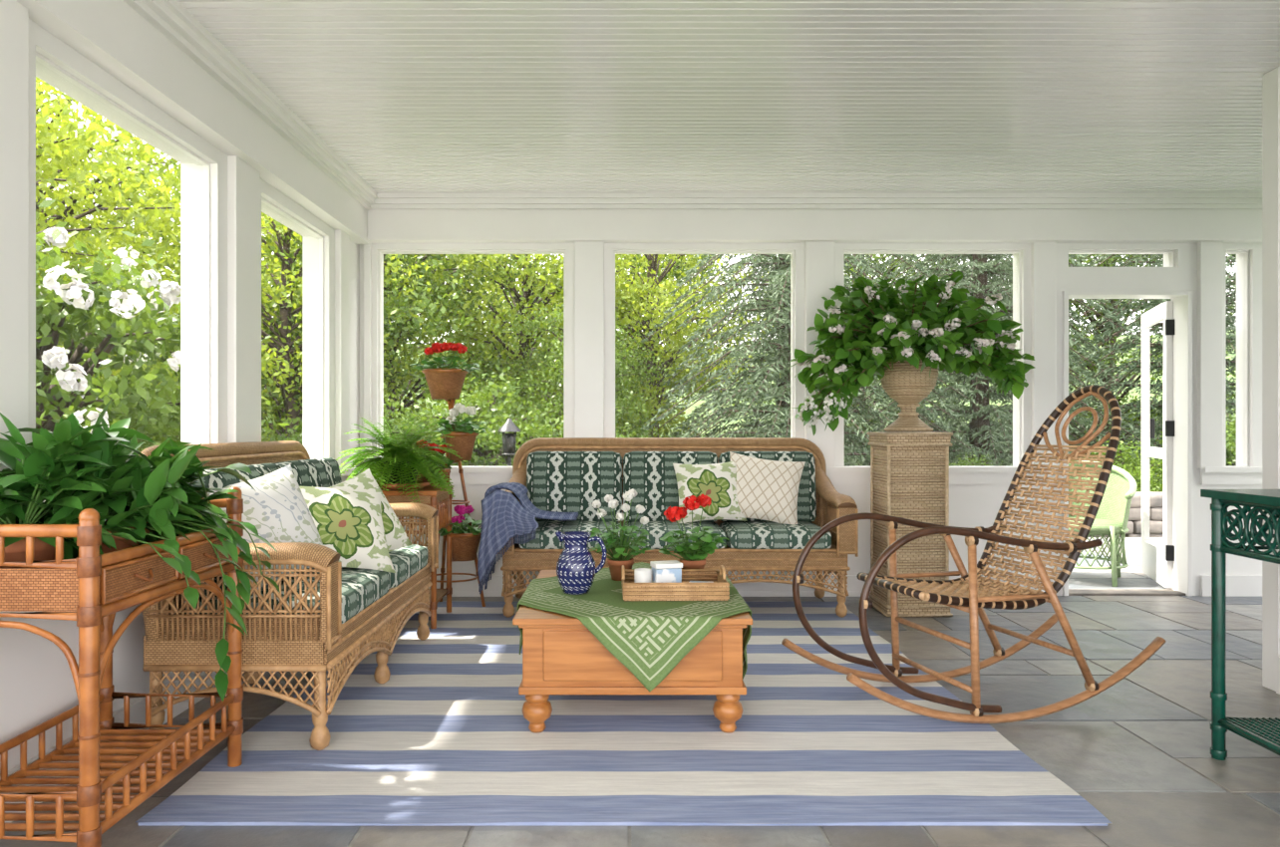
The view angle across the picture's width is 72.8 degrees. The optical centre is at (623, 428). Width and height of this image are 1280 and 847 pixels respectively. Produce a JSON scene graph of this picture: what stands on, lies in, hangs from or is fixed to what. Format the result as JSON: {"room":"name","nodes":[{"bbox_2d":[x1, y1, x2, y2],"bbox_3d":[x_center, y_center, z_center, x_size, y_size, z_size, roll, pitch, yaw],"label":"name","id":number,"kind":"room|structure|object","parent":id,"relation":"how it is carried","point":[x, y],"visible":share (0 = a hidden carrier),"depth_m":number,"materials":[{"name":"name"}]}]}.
{"room":"sunroom","nodes":[
{"label":"sunroom","id":0,"kind":"room"},
{"bbox_2d":[0,18,359,771],"bbox_3d":[-1.725,-0.199,2.070,0.150,2.498,6.740,0,0,0],"label":"wall","id":1,"kind":"structure","parent":0,"point":[37,685],"depth_m":3.38,"materials":[{"name":"white paint"}]},
{"bbox_2d":[4,671,227,822],"bbox_3d":[-1.645,0.985,2.055,0.030,0.130,6.710,0,0,0],"label":"baseboard","id":2,"kind":"structure","parent":1,"relation":"attached to","point":[138,707],"depth_m":2.94,"materials":[{"name":"white paint"}]},
{"bbox_2d":[35,51,210,443],"bbox_3d":[-1.702,-0.415,2.983,0.045,1.330,1.093,0,0,0],"label":"window","id":3,"kind":"structure","parent":1,"relation":"in","point":[203,166],"depth_m":3.52,"materials":[{"name":"white paint"}]},
{"bbox_2d":[0,0,349,502],"bbox_3d":[-1.637,-0.458,2.700,0.045,1.415,4.860,0,0,0],"label":"columns","id":4,"kind":"structure","parent":1,"relation":"attached to","point":[243,180],"depth_m":2.35,"materials":[{"name":"white paint"}]},
{"bbox_2d":[16,0,376,244],"bbox_3d":[-1.582,-1.293,2.035,0.164,0.306,6.670,0,0,0],"label":"beam","id":5,"kind":"structure","parent":1,"relation":"attached to","point":[158,49],"depth_m":3.27,"materials":[{"name":"white paint"}]},
{"bbox_2d":[261,196,323,458],"bbox_3d":[-1.702,-0.415,4.412,0.045,1.330,0.915,0,0,0],"label":"window","id":6,"kind":"structure","parent":1,"relation":"in","point":[319,239],"depth_m":4.86,"materials":[{"name":"white paint"}]},
{"bbox_2d":[339,467,359,476],"bbox_3d":[-1.640,0.258,2.045,0.060,0.035,6.690,0,0,0],"label":"trim","id":7,"kind":"structure","parent":1,"relation":"attached to","point":[349,472],"depth_m":5.08,"materials":[{"name":"white paint"}]},
{"bbox_2d":[0,596,1279,846],"bbox_3d":[1.775,1.120,2.000,7.250,0.140,7.200,0,0,0],"label":"floor","id":8,"kind":"structure","parent":0,"point":[1137,751],"depth_m":2.82,"materials":[{"name":"grey tile"}]},
{"bbox_2d":[0,486,243,846],"bbox_3d":[-1.392,0.615,2.315,0.464,0.871,0.778,0,0,0],"label":"plant stand","id":9,"kind":"object","parent":8,"relation":"on","point":[89,589],"visible":0.84,"depth_m":2.11,"materials":[{"name":"brown wood"}]},
{"bbox_2d":[0,398,280,701],"bbox_3d":[-1.332,0.327,2.286,0.579,0.826,0.836,0,0,0],"label":"potted trailing plant","id":10,"kind":"object","parent":9,"relation":"on","point":[141,499],"visible":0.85,"depth_m":2.24,"materials":[{"name":"green plant"}]},
{"bbox_2d":[135,601,1111,826],"bbox_3d":[0.000,1.043,3.744,2.584,0.012,2.932,0,0,0],"label":"striped area rug","id":11,"kind":"object","parent":8,"relation":"on","point":[447,741],"visible":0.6,"depth_m":2.74,"materials":[{"name":"blue fabric"}]},
{"bbox_2d":[138,440,438,750],"bbox_3d":[-1.259,0.547,3.530,0.688,0.980,1.604,0,0,0],"label":"settee","id":12,"kind":"object","parent":11,"relation":"on","point":[322,615],"visible":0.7,"depth_m":2.79,"materials":[{"name":"brown wicker"}]},
{"bbox_2d":[209,463,322,590],"bbox_3d":[-1.252,0.350,3.041,0.211,0.439,0.470,0,0,22],"label":"throw pillow","id":13,"kind":"object","parent":12,"relation":"on","point":[277,507],"visible":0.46,"depth_m":3.02,"materials":[{"name":"white fabric"}]},
{"bbox_2d":[299,486,395,573],"bbox_3d":[-1.120,0.390,3.400,0.479,0.374,0.246,0,0,-42],"label":"throw pillow","id":14,"kind":"object","parent":12,"relation":"on","point":[349,523],"visible":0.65,"depth_m":3.37,"materials":[{"name":"white fabric"}]},
{"bbox_2d":[326,468,412,552],"bbox_3d":[-1.140,0.395,3.720,0.243,0.432,0.470,0,0,24],"label":"throw pillow","id":15,"kind":"object","parent":12,"relation":"on","point":[396,536],"visible":0.28,"depth_m":3.78,"materials":[{"name":"white fabric"}]},
{"bbox_2d":[381,485,453,629],"bbox_3d":[-1.190,0.679,4.690,0.460,0.715,0.440,0,0,0],"label":"side table","id":16,"kind":"object","parent":11,"relation":"on","point":[433,496],"visible":0.43,"depth_m":4.55,"materials":[{"name":"brown wood"}]},
{"bbox_2d":[335,415,462,503],"bbox_3d":[-1.183,0.159,4.604,0.668,0.465,0.605,0,0,-15],"label":"potted fern","id":17,"kind":"object","parent":16,"relation":"on","point":[399,470],"visible":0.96,"depth_m":4.54,"materials":[{"name":"green plant"}]},
{"bbox_2d":[416,367,485,612],"bbox_3d":[-1.002,0.352,5.028,0.415,1.389,0.365,0,0,0],"label":"plant stand","id":18,"kind":"object","parent":11,"relation":"on","point":[447,385],"visible":0.7,"depth_m":4.93,"materials":[{"name":"wood"}]},
{"bbox_2d":[416,440,453,469],"bbox_3d":[-1.094,0.163,4.984,0.294,0.202,0.306,0,0,-34],"label":"geranium","id":19,"kind":"object","parent":18,"relation":"on","point":[428,445],"visible":0.3,"depth_m":4.96,"materials":[{"name":"green plant"}]},
{"bbox_2d":[409,341,479,372],"bbox_3d":[-1.018,-0.403,5.017,0.407,0.198,0.373,0,0,0],"label":"geranium","id":20,"kind":"object","parent":18,"relation":"on","point":[438,348],"visible":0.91,"depth_m":5.01,"materials":[{"name":"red plant"}]},
{"bbox_2d":[438,505,481,536],"bbox_3d":[-0.907,0.530,4.964,0.317,0.189,0.302,0,0,0],"label":"geranium","id":21,"kind":"object","parent":18,"relation":"on","point":[462,510],"visible":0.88,"depth_m":4.93,"materials":[{"name":"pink plant"}]},
{"bbox_2d":[434,402,486,435],"bbox_3d":[-0.923,-0.046,4.964,0.311,0.201,0.318,0,0,0],"label":"geranium","id":22,"kind":"object","parent":18,"relation":"on","point":[447,426],"visible":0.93,"depth_m":4.92,"materials":[{"name":"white plant"}]},
{"bbox_2d":[512,570,752,732],"bbox_3d":[0.033,0.837,3.405,0.805,0.400,1.010,0,0,0],"label":"coffee table","id":23,"kind":"object","parent":11,"relation":"on","point":[561,656],"visible":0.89,"depth_m":2.92,"materials":[{"name":"brown wood"}]},
{"bbox_2d":[516,562,751,692],"bbox_3d":[0.033,0.809,3.470,0.872,0.366,1.195,0,0,0],"label":"cloth","id":24,"kind":"object","parent":23,"relation":"on","point":[650,639],"visible":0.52,"depth_m":2.90,"materials":[{"name":"green fabric"}]},
{"bbox_2d":[555,530,606,595],"bbox_3d":[-0.173,0.507,3.304,0.170,0.240,0.152,0,0,38],"label":"pitcher","id":25,"kind":"object","parent":24,"relation":"on","point":[576,570],"visible":1,"depth_m":3.26,"materials":[{"name":"ceramic"}]},
{"bbox_2d":[590,488,652,581],"bbox_3d":[-0.014,0.439,3.608,0.276,0.376,0.263,0,0,34],"label":"potted plant","id":26,"kind":"object","parent":24,"relation":"on","point":[618,559],"visible":0.98,"depth_m":3.57,"materials":[{"name":"green plant"}]},
{"bbox_2d":[621,565,729,601],"bbox_3d":[0.190,0.574,3.300,0.395,0.105,0.319,0,0,0],"label":"wicker tray","id":27,"kind":"object","parent":24,"relation":"on","point":[718,590],"visible":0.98,"depth_m":3.15,"materials":[{"name":"brown wicker"}]},
{"bbox_2d":[634,568,651,583],"bbox_3d":[0.075,0.575,3.270,0.066,0.085,0.066,0,0,0],"label":"cup","id":28,"kind":"object","parent":27,"relation":"on","point":[641,575],"visible":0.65,"depth_m":3.25,"materials":[{"name":"white ceramic"}]},
{"bbox_2d":[649,560,682,583],"bbox_3d":[0.165,0.561,3.290,0.108,0.108,0.078,0,0,-14],"label":"box","id":29,"kind":"object","parent":27,"relation":"on","point":[670,571],"visible":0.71,"depth_m":3.26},
{"bbox_2d":[688,581,713,583],"bbox_3d":[0.290,0.598,3.250,0.100,0.035,0.100,0,0,11],"label":"folded napkins","id":30,"kind":"object","parent":27,"relation":"on","point":[690,581],"visible":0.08,"depth_m":3.27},
{"bbox_2d":[658,493,729,569],"bbox_3d":[0.294,0.450,3.593,0.301,0.354,0.289,0,0,0],"label":"pot plant","id":31,"kind":"object","parent":24,"relation":"on","point":[694,554],"visible":0.99,"depth_m":3.56,"materials":[{"name":"green plant"}]},
{"bbox_2d":[500,437,858,618],"bbox_3d":[0.285,0.547,5.049,1.984,0.980,0.688,0,0,0],"label":"settee","id":32,"kind":"object","parent":11,"relation":"on","point":[558,475],"visible":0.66,"depth_m":5.10,"materials":[{"name":"green fabric"}]},
{"bbox_2d":[477,482,578,594],"bbox_3d":[-0.526,0.602,4.844,0.532,0.596,0.408,0,0,0],"label":"throw blanket","id":33,"kind":"object","parent":32,"relation":"on","point":[504,519],"visible":1,"depth_m":4.66,"materials":[{"name":"blue fabric"}]},
{"bbox_2d":[672,461,747,523],"bbox_3d":[0.500,0.365,5.011,0.419,0.367,0.195,0,0,0],"label":"throw pillow","id":34,"kind":"object","parent":32,"relation":"on","point":[718,481],"visible":0.88,"depth_m":4.95,"materials":[{"name":"white fabric"}]},
{"bbox_2d":[729,451,805,524],"bbox_3d":[0.810,0.350,5.013,0.488,0.430,0.200,0,0,8],"label":"throw pillow","id":35,"kind":"object","parent":32,"relation":"on","point":[767,489],"visible":0.86,"depth_m":4.95,"materials":[{"name":"beige fabric"}]},
{"bbox_2d":[781,385,1165,723],"bbox_3d":[1.326,0.434,3.325,1.316,1.215,0.540,0,0,-15],"label":"rocking chair","id":36,"kind":"object","parent":11,"relation":"on","point":[971,593],"visible":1,"depth_m":3.31,"materials":[{"name":"wicker"}]},
{"bbox_2d":[866,432,953,617],"bbox_3d":[1.645,0.535,5.000,0.377,1.029,0.377,0,0,0],"label":"pedestal","id":37,"kind":"object","parent":8,"relation":"on","point":[909,472],"visible":0.77,"depth_m":4.84,"materials":[{"name":"wicker"}]},
{"bbox_2d":[879,358,939,431],"bbox_3d":[1.645,-0.217,5.000,0.370,0.470,0.370,0,0,0],"label":"urn","id":38,"kind":"object","parent":37,"relation":"on","point":[905,384],"visible":0.75,"depth_m":4.90,"materials":[{"name":"wicker"}]},
{"bbox_2d":[788,270,1034,435],"bbox_3d":[1.632,-0.454,4.852,1.404,0.995,0.916,0,0,0],"label":"arrangement","id":39,"kind":"object","parent":38,"relation":"on","point":[943,334],"visible":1,"depth_m":4.78,"materials":[{"name":"green plant"}]},
{"bbox_2d":[1200,489,1279,760],"bbox_3d":[2.118,0.623,2.265,0.515,0.855,1.060,0,0,0],"label":"console table","id":40,"kind":"object","parent":8,"relation":"on","point":[1268,500],"visible":1,"depth_m":2.73,"materials":[{"name":"paint"}]},
{"bbox_2d":[176,0,1279,193],"bbox_3d":[1.700,-1.538,2.200,7.800,0.200,7.100,0,0,0],"label":"ceiling","id":41,"kind":"structure","parent":0,"point":[414,96],"depth_m":3.70,"materials":[{"name":"paint"}]},
{"bbox_2d":[359,243,1262,596],"bbox_3d":[1.800,-0.199,5.515,7.200,2.498,0.150,0,0,0],"label":"wall","id":42,"kind":"structure","parent":0,"point":[970,505],"depth_m":5.44,"materials":[{"name":"white paint"}]},
{"bbox_2d":[377,250,565,457],"bbox_3d":[-0.953,-0.438,5.492,1.182,1.375,0.045,0,0,0],"label":"window","id":43,"kind":"structure","parent":42,"relation":"in","point":[380,252],"depth_m":5.47,"materials":[{"name":"white paint"}]},
{"bbox_2d":[613,250,794,437],"bbox_3d":[0.509,-0.438,5.492,1.144,1.375,0.045,0,0,0],"label":"window","id":44,"kind":"structure","parent":42,"relation":"in","point":[614,251],"depth_m":5.47,"materials":[{"name":"white paint"}]},
{"bbox_2d":[363,241,1223,468],"bbox_3d":[1.060,-0.470,5.428,5.360,1.440,0.045,0,0,0],"label":"trim","id":45,"kind":"structure","parent":42,"relation":"attached to","point":[588,255],"depth_m":5.40,"materials":[{"name":"white paint"}]},
{"bbox_2d":[366,193,1262,243],"bbox_3d":[1.875,-1.306,5.372,7.050,0.281,0.165,0,0,0],"label":"beam","id":46,"kind":"structure","parent":42,"relation":"attached to","point":[393,217],"depth_m":5.37,"materials":[{"name":"white paint"}]},
{"bbox_2d":[375,466,1262,484],"bbox_3d":[1.875,0.295,5.425,7.050,0.110,0.070,0,0,0],"label":"trim","id":47,"kind":"structure","parent":42,"relation":"attached to","point":[472,475],"depth_m":5.42,"materials":[{"name":"white paint"}]},
{"bbox_2d":[429,575,1262,597],"bbox_3d":[1.875,0.985,5.431,7.050,0.130,0.038,0,0,0],"label":"baseboard","id":48,"kind":"structure","parent":42,"relation":"attached to","point":[1236,585],"depth_m":5.42,"materials":[{"name":"white paint"}]},
{"bbox_2d":[843,250,1021,466],"bbox_3d":[1.947,-0.438,5.492,1.132,1.375,0.045,0,0,0],"label":"window","id":49,"kind":"structure","parent":42,"relation":"in","point":[1018,252],"depth_m":5.47,"materials":[{"name":"white paint"}]},
{"bbox_2d":[1068,250,1175,267],"bbox_3d":[3.138,-1.067,5.492,0.687,0.115,0.045,0,0,0],"label":"window","id":50,"kind":"structure","parent":42,"relation":"in","point":[1171,252],"depth_m":5.47,"materials":[{"name":"white paint"}]},
{"bbox_2d":[1062,291,1192,597],"bbox_3d":[3.392,0.099,5.667,1.322,1.922,0.594,0,0,-35],"label":"door","id":51,"kind":"structure","parent":42,"relation":"in","point":[1170,566],"depth_m":5.53,"materials":[{"name":"white paint"},{"name":"glass"},{"name":"black iron"}]},
{"bbox_2d":[1226,250,1249,466],"bbox_3d":[3.865,-0.438,5.492,0.170,1.375,0.045,0,0,0],"label":"window","id":52,"kind":"structure","parent":42,"relation":"in","point":[1245,253],"depth_m":5.49,"materials":[{"name":"white paint"}]},
{"bbox_3d":[4.005,-0.199,1.955,2.790,2.498,3.110,0,0,0],"label":"wall","id":53,"kind":"structure","parent":0,"visible":0},
{"bbox_2d":[1262,66,1279,691],"bbox_3d":[2.680,-0.194,3.485,0.160,2.488,0.090,0,0,0],"label":"trim","id":54,"kind":"structure","parent":53,"relation":"attached to","point":[1270,80],"depth_m":3.48,"materials":[{"name":"white paint"}]},
{"bbox_2d":[1276,655,1279,694],"bbox_3d":[2.603,0.975,1.920,0.025,0.150,3.040,0,0,0],"label":"baseboard","id":55,"kind":"structure","parent":53,"relation":"attached to","point":[1277,657],"depth_m":3.43,"materials":[{"name":"white paint"}]},
{"label":"outside","id":56,"kind":"structure","parent":0,"visible":0},
{"bbox_2d":[60,327,1236,466],"bbox_3d":[0.000,-1.040,15.000,90.000,4.698,80.000,0,0,0],"label":"ground","id":57,"kind":"structure","parent":56,"point":[688,411],"depth_m":23.81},
{"bbox_2d":[35,76,180,401],"bbox_3d":[-7.316,-2.042,10.134,6.243,7.127,5.820,0,0,-40],"label":"maple tree","id":58,"kind":"object","parent":57,"relation":"on","point":[59,160],"visible":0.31,"depth_m":9.97,"materials":[{"name":"green plant"}]},
{"bbox_2d":[35,78,180,418],"bbox_3d":[-9.828,-2.780,13.634,7.804,8.743,7.276,0,0,-22],"label":"maple tree","id":59,"kind":"object","parent":57,"relation":"on","point":[41,212],"visible":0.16,"depth_m":13.45,"materials":[{"name":"green plant"}]},
{"bbox_2d":[35,199,290,502],"bbox_3d":[-4.285,-0.044,6.308,3.222,3.140,3.097,0,0,17],"label":"bush","id":60,"kind":"object","parent":57,"relation":"on","point":[113,329],"visible":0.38,"depth_m":6.04,"materials":[{"name":"green plant"}]},
{"bbox_2d":[62,278,302,439],"bbox_3d":[-6.223,-0.438,12.757,3.874,3.689,3.500,0,0,-36],"label":"deciduous tree","id":61,"kind":"object","parent":57,"relation":"on","point":[162,359],"visible":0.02,"depth_m":12.11,"materials":[{"name":"green plant"}]},
{"bbox_2d":[65,139,300,441],"bbox_3d":[-8.259,-2.189,17.918,6.000,7.608,6.642,0,0,-45],"label":"deciduous tree","id":62,"kind":"object","parent":57,"relation":"on","point":[174,163],"visible":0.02,"depth_m":16.87,"materials":[{"name":"green plant"}]},
{"bbox_2d":[86,358,302,441],"bbox_3d":[-4.931,0.402,9.007,3.056,2.244,2.973,0,0,-10],"label":"shrub","id":63,"kind":"object","parent":57,"relation":"on","point":[265,429],"visible":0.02,"depth_m":9.05,"materials":[{"name":"green plant"}]},
{"bbox_2d":[126,195,459,441],"bbox_3d":[-4.232,-1.013,11.217,4.191,4.871,4.495,0,0,-7],"label":"maple tree","id":64,"kind":"object","parent":57,"relation":"on","point":[284,356],"visible":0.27,"depth_m":11.32,"materials":[{"name":"green plant"}]},
{"bbox_2d":[262,382,457,465],"bbox_3d":[-2.926,0.480,9.594,2.597,2.027,2.527,0,0,-35],"label":"shrub","id":65,"kind":"object","parent":57,"relation":"on","point":[295,438],"visible":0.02,"depth_m":9.44,"materials":[{"name":"green plant"}]},
{"bbox_2d":[261,216,520,418],"bbox_3d":[-4.731,-2.223,16.861,6.112,7.524,6.556,0,0,31],"label":"maple tree","id":66,"kind":"object","parent":57,"relation":"on","point":[275,237],"visible":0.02,"depth_m":16.30,"materials":[{"name":"green plant"}]},
{"bbox_2d":[261,221,559,441],"bbox_3d":[-3.774,-1.382,12.855,5.535,5.801,5.000,0,0,23],"label":"deciduous tree","id":67,"kind":"object","parent":57,"relation":"on","point":[414,322],"visible":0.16,"depth_m":11.98,"materials":[{"name":"green plant"}]},
{"bbox_2d":[384,364,563,466],"bbox_3d":[-1.603,0.386,10.168,2.973,2.290,3.056,0,0,-16],"label":"shrub","id":68,"kind":"object","parent":57,"relation":"on","point":[487,450],"visible":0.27,"depth_m":9.77,"materials":[{"name":"green plant"}]},
{"bbox_2d":[395,254,563,429],"bbox_3d":[-2.981,-1.598,20.729,6.642,6.286,6.000,0,0,-31],"label":"deciduous tree","id":69,"kind":"object","parent":57,"relation":"on","point":[531,261],"visible":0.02,"depth_m":20.23,"materials":[{"name":"green plant"}]},
{"bbox_2d":[497,418,520,466],"bbox_3d":[-1.050,0.552,8.000,0.203,1.295,0.203,0,0,22],"label":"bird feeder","id":70,"kind":"object","parent":57,"relation":"on","point":[508,445],"visible":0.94,"depth_m":7.96,"materials":[{"name":"grey metal"}]},
{"bbox_2d":[383,254,651,457],"bbox_3d":[-1.801,-1.512,13.989,4.656,5.964,4.995,0,0,-11],"label":"maple tree","id":71,"kind":"object","parent":57,"relation":"on","point":[550,287],"visible":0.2,"depth_m":12.94,"materials":[{"name":"green plant"}]},
{"bbox_2d":[476,298,683,442],"bbox_3d":[-0.680,-0.205,12.104,3.044,3.168,2.750,0,0,12],"label":"deciduous tree","id":72,"kind":"object","parent":57,"relation":"on","point":[620,408],"visible":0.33,"depth_m":12.00,"materials":[{"name":"green plant"}]},
{"bbox_2d":[495,254,773,437],"bbox_3d":[0.223,-1.680,17.275,5.812,6.468,5.250,0,0,-8],"label":"deciduous tree","id":73,"kind":"object","parent":57,"relation":"on","point":[675,274],"visible":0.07,"depth_m":16.64,"materials":[{"name":"green plant"}]},
{"bbox_2d":[615,418,661,437],"bbox_3d":[-0.177,0.625,10.605,2.292,1.625,2.230,0,0,-35],"label":"shrub","id":74,"kind":"object","parent":57,"relation":"on","point":[616,431],"visible":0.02,"depth_m":10.63,"materials":[{"name":"green plant"}]},
{"bbox_2d":[532,254,780,437],"bbox_3d":[0.730,-1.326,14.105,4.191,5.558,4.495,0,0,-32],"label":"maple tree","id":75,"kind":"object","parent":57,"relation":"on","point":[650,304],"visible":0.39,"depth_m":13.77,"materials":[{"name":"green plant"}]},
{"bbox_2d":[670,254,900,466],"bbox_3d":[3.034,-3.057,16.033,4.994,10.152,4.834,0,0,-7],"label":"spruce tree","id":76,"kind":"object","parent":57,"relation":"on","point":[715,431],"visible":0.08,"depth_m":15.97,"materials":[{"name":"green plant"}]},
{"bbox_2d":[639,254,983,466],"bbox_3d":[2.381,-2.672,11.250,4.994,9.236,4.834,0,0,-24],"label":"spruce tree","id":77,"kind":"object","parent":57,"relation":"on","point":[781,287],"visible":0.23,"depth_m":11.07,"materials":[{"name":"green plant"}]},
{"bbox_2d":[714,254,1004,448],"bbox_3d":[5.577,-1.985,19.716,7.195,7.152,6.500,0,0,-43],"label":"deciduous tree","id":78,"kind":"object","parent":57,"relation":"on","point":[873,256],"visible":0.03,"depth_m":19.31,"materials":[{"name":"green plant"}]},
{"bbox_2d":[949,448,1002,466],"bbox_3d":[4.087,0.800,10.290,1.487,1.138,1.528,0,0,31],"label":"shrub","id":79,"kind":"object","parent":57,"relation":"on","point":[973,461],"visible":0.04,"depth_m":10.23,"materials":[{"name":"green plant"}]},
{"bbox_2d":[847,254,1139,466],"bbox_3d":[6.980,-3.056,17.195,5.743,10.150,5.559,0,0,-1],"label":"spruce tree","id":80,"kind":"object","parent":57,"relation":"on","point":[904,258],"visible":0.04,"depth_m":16.61,"materials":[{"name":"green plant"}]},
{"bbox_2d":[844,254,1161,469],"bbox_3d":[5.100,-2.731,12.562,4.744,9.375,4.592,0,0,5],"label":"spruce tree","id":81,"kind":"object","parent":57,"relation":"on","point":[980,432],"visible":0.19,"depth_m":12.09,"materials":[{"name":"green plant"}]},
{"bbox_2d":[987,254,1236,458],"bbox_3d":[10.025,-1.972,18.271,6.642,7.122,6.000,0,0,-22],"label":"deciduous tree","id":82,"kind":"object","parent":57,"relation":"on","point":[1108,263],"visible":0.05,"depth_m":17.61,"materials":[{"name":"green plant"}]},
{"bbox_2d":[1068,537,1167,589],"bbox_3d":[4.950,1.130,7.035,6.100,0.140,2.830,0,0,0],"label":"stone patio","id":83,"kind":"structure","parent":57,"relation":"on","point":[1131,576],"depth_m":6.34,"materials":[{"name":"grey stone"}]},
{"bbox_2d":[1068,460,1137,587],"bbox_3d":[3.211,0.648,6.114,0.681,0.823,0.656,0,0,0],"label":"wicker armchair","id":84,"kind":"object","parent":83,"relation":"on","point":[1112,518],"visible":0.48,"depth_m":6.07,"materials":[{"name":"green wicker"}]},
{"bbox_2d":[1072,433,1163,491],"bbox_3d":[5.782,0.727,10.195,1.834,1.343,1.784,0,0,-37],"label":"shrub","id":85,"kind":"object","parent":57,"relation":"on","point":[1134,472],"visible":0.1,"depth_m":10.05,"materials":[{"name":"green plant"}]},
{"bbox_2d":[1073,491,1163,537],"bbox_3d":[6.035,0.910,8.752,3.976,0.525,0.456,0,0,0],"label":"stone wall","id":86,"kind":"structure","parent":57,"relation":"on","point":[1155,497],"depth_m":8.55,"materials":[{"name":"grey stone"}]},
{"bbox_2d":[1068,254,1236,487],"bbox_3d":[8.319,-2.981,12.959,5.243,9.970,5.076,0,0,-22],"label":"spruce tree","id":87,"kind":"object","parent":57,"relation":"on","point":[1124,309],"visible":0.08,"depth_m":12.77,"materials":[{"name":"green plant"}]},
{"bbox_2d":[1151,407,1236,484],"bbox_3d":[7.386,0.549,10.380,2.230,1.837,2.292,0,0,14],"label":"shrub","id":88,"kind":"object","parent":57,"relation":"on","point":[1231,435],"visible":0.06,"depth_m":10.12,"materials":[{"name":"green plant"}]}
]}

